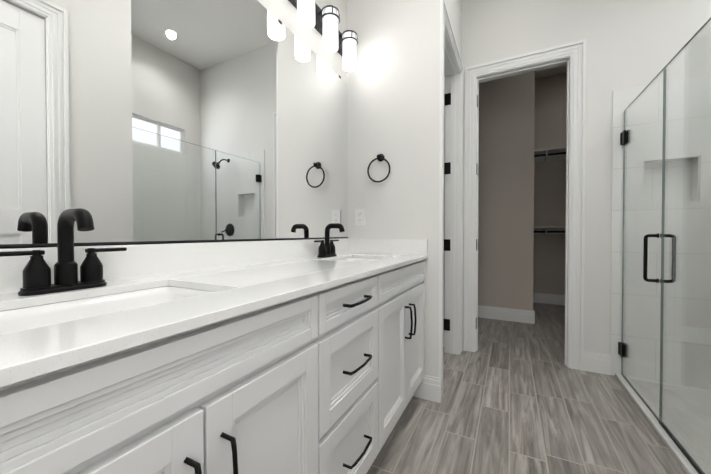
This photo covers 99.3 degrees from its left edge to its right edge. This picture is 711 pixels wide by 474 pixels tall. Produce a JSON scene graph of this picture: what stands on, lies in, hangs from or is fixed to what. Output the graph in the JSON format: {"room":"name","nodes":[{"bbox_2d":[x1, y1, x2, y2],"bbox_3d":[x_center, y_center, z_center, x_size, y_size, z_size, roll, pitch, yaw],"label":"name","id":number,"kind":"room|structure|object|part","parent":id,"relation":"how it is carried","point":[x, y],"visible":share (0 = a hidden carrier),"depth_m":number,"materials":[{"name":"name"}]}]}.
{"room":"bathroom","nodes":[
{"label":"bathroom","id":0,"kind":"room"},
{"bbox_2d":[0,0,346,248],"bbox_3d":[-0.691,-0.653,1.066,0.120,3.385,2.535,0,1,27],"label":"wall","id":1,"kind":"structure","parent":0,"point":[284,12],"depth_m":1.78,"materials":[{"name":"white paint"}]},
{"bbox_2d":[0,0,347,247],"bbox_3d":[-0.595,-0.531,1.112,0.008,1.105,2.362,0,1,27],"label":"vanity mirror","id":2,"kind":"object","parent":1,"relation":"attached to","point":[127,122],"visible":1,"depth_m":1.02,"materials":[{"name":"silver mirror"}]},
{"bbox_2d":[288,0,357,71],"bbox_3d":[-0.167,-1.224,1.771,0.162,0.280,0.640,0,1,27],"label":"sconce","id":3,"kind":"object","parent":1,"relation":"attached to","point":[324,22],"visible":1,"depth_m":1.73,"materials":[{"name":"white glass"}]},
{"bbox_2d":[347,0,439,377],"bbox_3d":[-0.229,-0.668,2.299,1.725,3.385,0.082,0,1,27],"label":"wall","id":4,"kind":"structure","parent":0,"point":[393,80],"depth_m":1.99,"materials":[{"name":"white paint"}]},
{"bbox_2d":[355,209,364,224],"bbox_3d":[0.031,-0.140,2.123,0.072,0.116,0.006,0,1,27],"label":"outlet","id":5,"kind":"object","parent":4,"relation":"attached to","point":[359,216],"visible":1,"depth_m":2.12,"materials":[{"name":"white plastic"}]},
{"bbox_2d":[367,154,390,182],"bbox_3d":[0.162,-0.463,2.028,0.167,0.200,0.050,0,1,27],"label":"towel ring","id":6,"kind":"object","parent":4,"relation":"attached to","point":[380,157],"visible":0.92,"depth_m":2.02,"materials":[{"name":"black metal"}]},
{"bbox_2d":[348,238,427,255],"bbox_3d":[0.203,0.062,2.029,0.560,0.102,0.018,0,1,27],"label":"backsplash","id":7,"kind":"structure","parent":4,"relation":"attached to","point":[409,247],"depth_m":2.00,"materials":[{"name":"white stone"}]},
{"bbox_2d":[445,0,461,59],"bbox_3d":[0.702,-0.668,2.356,0.120,3.385,0.868,0,1,27],"label":"wall","id":8,"kind":"structure","parent":0,"point":[454,8],"depth_m":2.43,"materials":[{"name":"white paint"}]},
{"bbox_2d":[439,0,463,401],"bbox_3d":[0.684,-0.236,2.306,0.138,2.521,0.915,0,1,27],"label":"door frame","id":9,"kind":"structure","parent":8,"relation":"attached to","point":[451,67],"depth_m":2.61,"materials":[{"name":"white paint"}]},
{"bbox_2d":[443,93,450,330],"bbox_3d":[0.800,-0.214,2.643,0.058,2.070,0.011,0,1,27],"label":"hinges","id":10,"kind":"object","parent":9,"relation":"attached to","point":[447,170],"depth_m":2.64,"materials":[{"name":"black metal"}]},
{"bbox_2d":[413,351,610,402],"bbox_3d":[0.582,0.965,1.034,1.230,0.150,3.369,0,1,27],"label":"baseboard","id":11,"kind":"structure","parent":8,"relation":"attached to","point":[429,388],"depth_m":1.95,"materials":[{"name":"white paint"}]},
{"bbox_2d":[478,72,534,310],"bbox_3d":[1.414,-0.687,3.911,1.540,3.385,0.120,0,1,27],"label":"wall","id":12,"kind":"structure","parent":0,"point":[506,194],"depth_m":3.64,"materials":[{"name":"beige paint"}]},
{"bbox_2d":[478,305,534,323],"bbox_3d":[1.391,0.931,3.867,1.556,0.150,0.018,0,1,27],"label":"baseboard","id":13,"kind":"structure","parent":12,"relation":"attached to","point":[510,314],"depth_m":3.64,"materials":[{"name":"white paint"}]},
{"bbox_2d":[366,303,686,473],"bbox_3d":[1.050,1.076,2.181,4.128,0.100,6.070,0,1,27],"label":"floor","id":14,"kind":"structure","parent":0,"point":[520,398],"depth_m":1.71,"materials":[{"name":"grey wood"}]},
{"bbox_2d":[0,256,427,473],"bbox_3d":[-0.337,0.593,0.967,0.610,0.895,2.411,0,1,27],"label":"bathroom vanity","id":15,"kind":"object","parent":14,"relation":"on","point":[281,357],"depth_m":0.61,"materials":[{"name":"white paint"}]},
{"bbox_2d":[0,252,419,371],"bbox_3d":[-0.341,0.135,0.964,0.564,0.020,2.411,0,1,27],"label":"countertop","id":16,"kind":"structure","parent":15,"relation":"on","point":[241,285],"depth_m":0.64,"materials":[{"name":"white stone"}]},
{"bbox_2d":[0,208,111,295],"bbox_3d":[-0.677,0.031,0.694,0.145,0.195,0.209,0,1,27],"label":"faucet","id":17,"kind":"object","parent":16,"relation":"on","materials":[{"name":"black metal"}]},
{"bbox_2d":[0,280,219,331],"bbox_3d":[-0.527,0.219,0.648,0.330,0.163,0.460,0,1,27],"label":"sink","id":18,"kind":"object","parent":16,"relation":"in","point":[45,309],"depth_m":0.73,"materials":[{"name":"white ceramic"}]},
{"bbox_2d":[312,224,347,255],"bbox_3d":[-0.139,0.019,1.745,0.145,0.195,0.209,0,1,27],"label":"faucet","id":19,"kind":"object","parent":16,"relation":"on","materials":[{"name":"black metal"}]},
{"bbox_2d":[328,256,383,259],"bbox_3d":[0.010,0.206,1.697,0.330,0.163,0.461,0,1,27],"label":"sink","id":20,"kind":"object","parent":16,"relation":"in","point":[329,257],"depth_m":1.88,"materials":[{"name":"white ceramic"}]},
{"bbox_2d":[615,373,710,473],"bbox_3d":[1.617,1.023,1.540,0.098,0.022,1.505,0,1,27],"label":"sill","id":21,"kind":"structure","parent":14,"relation":"on","point":[683,461],"depth_m":1.59,"materials":[{"name":"tile"}]},
{"bbox_2d":[618,17,710,473],"bbox_3d":[1.608,0.053,1.534,0.133,1.918,1.504,0,1,27],"label":"glass","id":22,"kind":"object","parent":21,"relation":"on","point":[625,140],"visible":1,"depth_m":1.62,"materials":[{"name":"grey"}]},
{"bbox_2d":[634,377,710,466],"bbox_3d":[2.146,1.031,1.270,1.090,0.012,1.505,0,1,27],"label":"shower floor","id":23,"kind":"structure","parent":14,"relation":"on","point":[684,430],"depth_m":1.78,"materials":[{"name":"tile"}]},
{"bbox_2d":[533,73,566,294],"bbox_3d":[2.456,-0.697,4.782,2.840,3.385,0.120,0,1,27],"label":"wall","id":24,"kind":"structure","parent":0,"point":[549,181],"depth_m":4.49,"materials":[{"name":"beige paint"}]},
{"bbox_2d":[533,293,564,304],"bbox_3d":[2.427,0.921,4.743,2.602,0.150,0.016,0,1,27],"label":"baseboard","id":25,"kind":"structure","parent":24,"relation":"attached to","point":[555,299],"depth_m":4.50,"materials":[{"name":"white paint"}]},
{"bbox_2d":[534,226,564,233],"bbox_3d":[2.957,-0.094,4.290,1.248,0.110,0.308,0,1,27],"label":"closet shelf","id":26,"kind":"object","parent":24,"relation":"attached to","point":[550,230],"visible":0.25,"depth_m":4.34,"materials":[{"name":"white"}]},
{"bbox_3d":[2.905,-0.073,4.189,1.244,0.024,0.025,0,1,27],"label":"rod","id":27,"kind":"part","parent":26,"relation":"part of","materials":[{"name":"black metal"}]},
{"bbox_2d":[534,147,565,161],"bbox_3d":[2.957,-1.184,4.277,1.248,0.110,0.308,0,1,27],"label":"closet shelf","id":28,"kind":"object","parent":24,"relation":"attached to","point":[550,154],"visible":0.33,"depth_m":4.36,"materials":[{"name":"white"}]},
{"bbox_3d":[2.905,-1.163,4.176,1.244,0.024,0.025,0,1,27],"label":"rod","id":29,"kind":"part","parent":28,"relation":"part of","materials":[{"name":"black metal"}]},
{"bbox_2d":[535,65,566,78],"bbox_3d":[1.050,-2.408,2.139,4.128,0.100,6.070,0,1,27],"label":"ceiling","id":30,"kind":"structure","parent":0,"point":[551,71],"depth_m":4.35,"materials":[{"name":"white paint"}]},
{"bbox_2d":[443,0,710,353],"bbox_3d":[1.282,-0.671,2.614,4.128,3.385,0.120,0,1,27],"label":"wall","id":31,"kind":"structure","parent":0,"point":[633,43],"depth_m":2.27,"materials":[{"name":"white paint"}]},
{"bbox_2d":[463,39,586,370],"bbox_3d":[1.391,-0.239,2.563,0.875,2.521,0.156,0,1,27],"label":"door frame","id":32,"kind":"structure","parent":31,"relation":"attached to","point":[572,56],"depth_m":2.39,"materials":[{"name":"white paint"}]},
{"bbox_2d":[476,95,478,328],"bbox_3d":[1.098,-0.215,2.721,0.012,2.070,0.126,0,1,27],"label":"door hinges","id":33,"kind":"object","parent":32,"relation":"attached to","point":[476,239],"depth_m":2.67,"materials":[{"name":"black metal"}]},
{"bbox_2d":[610,75,710,389],"bbox_3d":[2.456,-0.022,1.999,1.215,2.100,0.097,0,1,27],"label":"wall tile","id":34,"kind":"structure","parent":31,"relation":"attached to","point":[623,99],"depth_m":2.11,"materials":[{"name":"white tile"}]},
{"bbox_2d":[644,155,698,203],"bbox_3d":[2.195,-0.391,2.128,0.274,0.315,0.097,0,1,27],"label":"shower niche","id":35,"kind":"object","parent":31,"relation":"attached to","point":[682,158],"depth_m":2.09,"materials":[{"name":"white tile"}]}
]}

